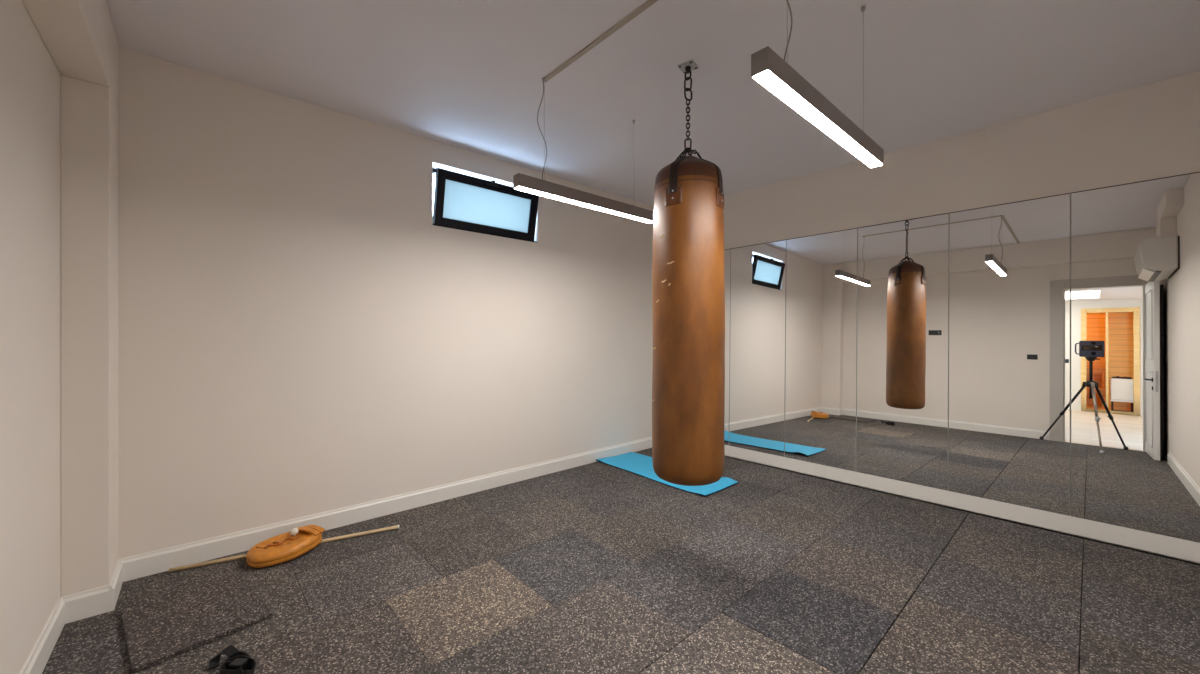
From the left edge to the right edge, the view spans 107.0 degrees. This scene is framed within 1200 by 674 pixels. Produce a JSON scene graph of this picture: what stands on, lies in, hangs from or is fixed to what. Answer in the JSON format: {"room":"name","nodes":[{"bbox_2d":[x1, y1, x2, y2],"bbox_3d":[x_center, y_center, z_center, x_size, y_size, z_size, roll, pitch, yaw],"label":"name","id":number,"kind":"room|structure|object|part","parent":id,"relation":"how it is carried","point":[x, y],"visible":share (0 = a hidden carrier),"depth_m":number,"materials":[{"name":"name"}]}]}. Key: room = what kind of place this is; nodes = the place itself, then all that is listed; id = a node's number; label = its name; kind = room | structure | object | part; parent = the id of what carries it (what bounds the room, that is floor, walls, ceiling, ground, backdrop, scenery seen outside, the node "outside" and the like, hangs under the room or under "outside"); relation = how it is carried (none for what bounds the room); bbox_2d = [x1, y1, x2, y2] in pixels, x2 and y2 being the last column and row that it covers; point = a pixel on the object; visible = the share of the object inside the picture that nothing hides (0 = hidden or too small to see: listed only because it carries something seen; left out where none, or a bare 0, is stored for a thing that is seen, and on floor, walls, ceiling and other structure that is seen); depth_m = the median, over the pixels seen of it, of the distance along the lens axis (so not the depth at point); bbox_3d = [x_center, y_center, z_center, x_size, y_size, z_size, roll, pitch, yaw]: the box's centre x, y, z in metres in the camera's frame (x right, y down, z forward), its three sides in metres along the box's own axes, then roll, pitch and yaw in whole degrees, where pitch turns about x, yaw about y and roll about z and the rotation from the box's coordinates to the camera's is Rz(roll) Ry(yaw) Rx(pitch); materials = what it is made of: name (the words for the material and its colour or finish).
{"room":"exercise studio","nodes":[
{"label":"exercise studio","id":0,"kind":"room"},
{"bbox_2d":[0,0,60,673],"bbox_3d":[-1.296,-0.100,0.673,0.130,2.740,3.887,0,0,-42],"label":"wall","id":1,"kind":"structure","parent":0,"point":[29,75],"depth_m":1.57,"materials":[{"name":"white paint"}]},
{"bbox_2d":[22,0,118,111],"bbox_3d":[-1.194,-1.302,0.765,0.145,0.335,3.887,0,0,-42],"label":"beam","id":2,"kind":"structure","parent":1,"relation":"attached to","point":[79,36],"depth_m":1.76,"materials":[{"name":"white paint"}]},
{"bbox_2d":[20,559,122,673],"bbox_3d":[-1.508,1.192,1.123,0.160,0.117,2.935,0,0,-42],"label":"baseboard","id":3,"kind":"structure","parent":1,"relation":"attached to","point":[100,600],"depth_m":1.94,"materials":[{"name":"white wood"}]},
{"bbox_2d":[119,47,653,558],"bbox_3d":[-0.936,-0.100,3.794,4.900,2.740,0.260,0,0,-42],"label":"wall","id":4,"kind":"structure","parent":0,"point":[300,335],"depth_m":2.88,"materials":[{"name":"white paint"}]},
{"bbox_2d":[121,437,651,581],"bbox_3d":[-0.818,1.192,3.715,4.370,0.117,0.015,0,0,-42],"label":"baseboard","id":5,"kind":"structure","parent":4,"relation":"attached to","point":[162,560],"depth_m":2.96,"materials":[{"name":"white wood"}]},
{"bbox_2d":[433,168,538,242],"bbox_3d":[-0.938,-1.069,3.680,0.940,0.473,0.247,0,0,-42],"label":"window","id":6,"kind":"structure","parent":4,"relation":"in","point":[461,201],"depth_m":3.60,"materials":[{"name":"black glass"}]},
{"bbox_3d":[-0.910,-1.051,3.649,0.782,0.295,0.063,0,0,-42],"label":"pane","id":7,"kind":"part","parent":6,"relation":"part of","materials":[{"name":"clear glass"}]},
{"bbox_3d":[-0.869,-1.241,3.605,0.100,0.048,0.042,0,0,-42],"label":"handle","id":8,"kind":"part","parent":6,"relation":"part of","materials":[{"name":"black plastic"}]},
{"bbox_2d":[42,448,1199,673],"bbox_3d":[0.507,1.310,2.346,4.900,0.121,4.400,0,0,-42],"label":"floor","id":9,"kind":"structure","parent":0,"point":[598,567],"depth_m":2.14,"materials":[{"name":"rubber"}]},
{"bbox_2d":[60,75,118,596],"bbox_3d":[-2.393,0.058,2.091,0.145,2.385,0.312,0,0,-42],"label":"column","id":10,"kind":"structure","parent":9,"relation":"on","point":[89,114],"depth_m":1.98,"materials":[{"name":"white paint"}]},
{"bbox_2d":[121,570,272,672],"bbox_3d":[-1.807,1.238,1.986,0.565,0.018,0.430,0,0,40],"label":"floor","id":11,"kind":"structure","parent":9,"relation":"on","point":[159,629],"depth_m":1.94,"materials":[{"name":"grey carpet"}]},
{"bbox_2d":[208,645,255,673],"bbox_3d":[-1.369,1.223,1.652,0.214,0.063,0.096,0,0,33],"label":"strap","id":12,"kind":"object","parent":9,"relation":"on","point":[237,662],"visible":1,"depth_m":1.65,"materials":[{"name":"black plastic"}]},
{"bbox_2d":[168,525,398,571],"bbox_3d":[-1.788,1.238,2.612,1.110,0.022,0.023,0,0,-29],"label":"wooden stick","id":13,"kind":"object","parent":9,"relation":"on","point":[396,526],"visible":0.8,"depth_m":2.49,"materials":[{"name":"brown wood"}]},
{"bbox_2d":[246,525,324,567],"bbox_3d":[-1.789,1.182,2.532,0.238,0.124,0.360,0,0,33],"label":"mitt","id":14,"kind":"object","parent":9,"relation":"on","point":[288,546],"visible":1,"depth_m":2.48,"materials":[{"name":"orange leather"}]},
{"bbox_2d":[596,452,737,495],"bbox_3d":[0.574,1.232,4.086,0.543,0.030,1.292,0,0,-42],"label":"exercise mat","id":15,"kind":"object","parent":9,"relation":"on","point":[639,464],"visible":0.7,"depth_m":4.06,"materials":[{"name":"blue plastic"}]},
{"bbox_2d":[106,0,1199,205],"bbox_3d":[0.426,-1.545,2.304,4.873,0.150,4.297,0,0,-42],"label":"ceiling","id":16,"kind":"structure","parent":0,"point":[468,75],"depth_m":2.37,"materials":[{"name":"white paint"}]},
{"bbox_2d":[513,77,653,222],"bbox_3d":[-0.043,-1.137,2.779,1.112,0.666,0.057,0,0,-42],"label":"pendant light","id":17,"kind":"object","parent":16,"relation":"hanging from","point":[522,182],"visible":0.97,"depth_m":2.65,"materials":[{"name":"grey metal"}]},
{"bbox_3d":[-0.330,-1.173,2.530,0.059,0.594,0.005,0,0,3],"label":"power cord","id":18,"kind":"part","parent":17,"relation":"part of","materials":[{"name":"grey plastic"}]},
{"bbox_2d":[514,186,652,222],"bbox_3d":[-0.043,-0.811,2.779,1.103,0.014,0.049,0,0,-42],"label":"diffuser","id":19,"kind":"object","parent":17,"relation":"attached to","point":[538,190],"depth_m":2.71,"materials":[{"name":"white plastic"}]},
{"bbox_2d":[545,0,657,82],"bbox_3d":[-0.492,-1.465,1.428,1.784,0.010,1.442,0,0,-42],"label":"conduit","id":20,"kind":"object","parent":16,"relation":"attached to","point":[648,3],"visible":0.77,"depth_m":2.17,"materials":[{"name":"grey metal"}]},
{"bbox_2d":[677,60,698,157],"bbox_3d":[0.479,-1.222,2.418,0.119,0.494,0.119,0,0,-27],"label":"chain","id":21,"kind":"object","parent":16,"relation":"hanging from","point":[686,67],"visible":0.91,"depth_m":2.41,"materials":[{"name":"metal"}]},
{"bbox_3d":[0.479,-1.466,2.418,0.090,0.006,0.090,0,0,36],"label":"ceiling plate","id":22,"kind":"part","parent":21,"relation":"part of","materials":[{"name":"metal"}]},
{"bbox_2d":[652,152,724,485],"bbox_3d":[0.479,-0.104,2.418,0.388,1.758,0.388,0,0,-42],"label":"bag","id":23,"kind":"object","parent":21,"relation":"hanging from","point":[688,278],"visible":1,"depth_m":2.25,"materials":[{"name":"brown leather"}]},
{"bbox_2d":[751,0,883,167],"bbox_3d":[0.901,-1.137,1.735,1.112,0.666,0.057,0,0,-42],"label":"pendant light","id":24,"kind":"object","parent":16,"relation":"hanging from","point":[768,68],"visible":1,"depth_m":1.58,"materials":[{"name":"grey metal"}]},
{"bbox_3d":[0.615,-1.173,1.486,0.059,0.594,0.005,0,0,3],"label":"power cord","id":25,"kind":"part","parent":24,"relation":"part of","materials":[{"name":"grey plastic"}]},
{"bbox_2d":[753,70,881,167],"bbox_3d":[0.901,-0.811,1.735,1.103,0.014,0.049,0,0,-42],"label":"diffuser","id":26,"kind":"object","parent":24,"relation":"attached to","point":[779,84],"depth_m":1.61,"materials":[{"name":"white plastic"}]},
{"bbox_2d":[723,71,1199,563],"bbox_3d":[2.203,-0.100,3.837,0.180,2.740,3.887,0,0,-42],"label":"wall","id":27,"kind":"structure","parent":0,"point":[1150,131],"depth_m":3.08,"materials":[{"name":"white paint"}]},
{"bbox_2d":[724,249,730,445],"bbox_3d":[1.155,0.112,4.831,0.006,2.047,0.582,1,-1,-42],"label":"mirror panel","id":28,"kind":"object","parent":27,"relation":"attached to","point":[727,252],"visible":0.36,"depth_m":4.63,"materials":[{"name":"white metal"}]},
{"bbox_2d":[729,240,785,456],"bbox_3d":[1.548,0.112,4.396,0.006,2.047,0.586,1,-1,-42],"label":"mirror panel","id":29,"kind":"object","parent":27,"relation":"attached to","point":[758,271],"visible":1,"depth_m":4.38,"materials":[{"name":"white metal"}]},
{"bbox_2d":[785,228,857,471],"bbox_3d":[1.951,0.112,3.951,0.006,2.047,0.609,1,-1,-42],"label":"mirror panel","id":30,"kind":"object","parent":27,"relation":"attached to","point":[821,352],"visible":1,"depth_m":3.93,"materials":[{"name":"white metal"}]},
{"bbox_2d":[856,213,948,490],"bbox_3d":[2.361,0.112,3.497,0.006,2.047,0.612,1,-1,-42],"label":"mirror panel","id":31,"kind":"object","parent":27,"relation":"attached to","point":[903,273],"visible":1,"depth_m":3.47,"materials":[{"name":"white metal"}]},
{"bbox_2d":[724,445,1199,562],"bbox_3d":[2.120,1.191,3.762,0.044,0.110,3.885,0,0,-42],"label":"baseboard","id":32,"kind":"structure","parent":27,"relation":"attached to","point":[1142,540],"depth_m":3.05,"materials":[{"name":"white wood"}]},
{"bbox_2d":[948,193,1069,515],"bbox_3d":[2.774,0.112,3.041,0.006,2.047,0.614,1,-1,-42],"label":"mirror panel","id":33,"kind":"object","parent":27,"relation":"attached to","point":[1009,427],"visible":1,"depth_m":3.01,"materials":[{"name":"white metal"}]},
{"bbox_2d":[1071,172,1199,542],"bbox_3d":[3.196,0.112,2.574,0.006,2.047,0.640,1,-1,-42],"label":"mirror panel","id":34,"kind":"object","parent":27,"relation":"attached to","point":[1135,246],"visible":1,"depth_m":2.61,"materials":[{"name":"white metal"}]}
]}

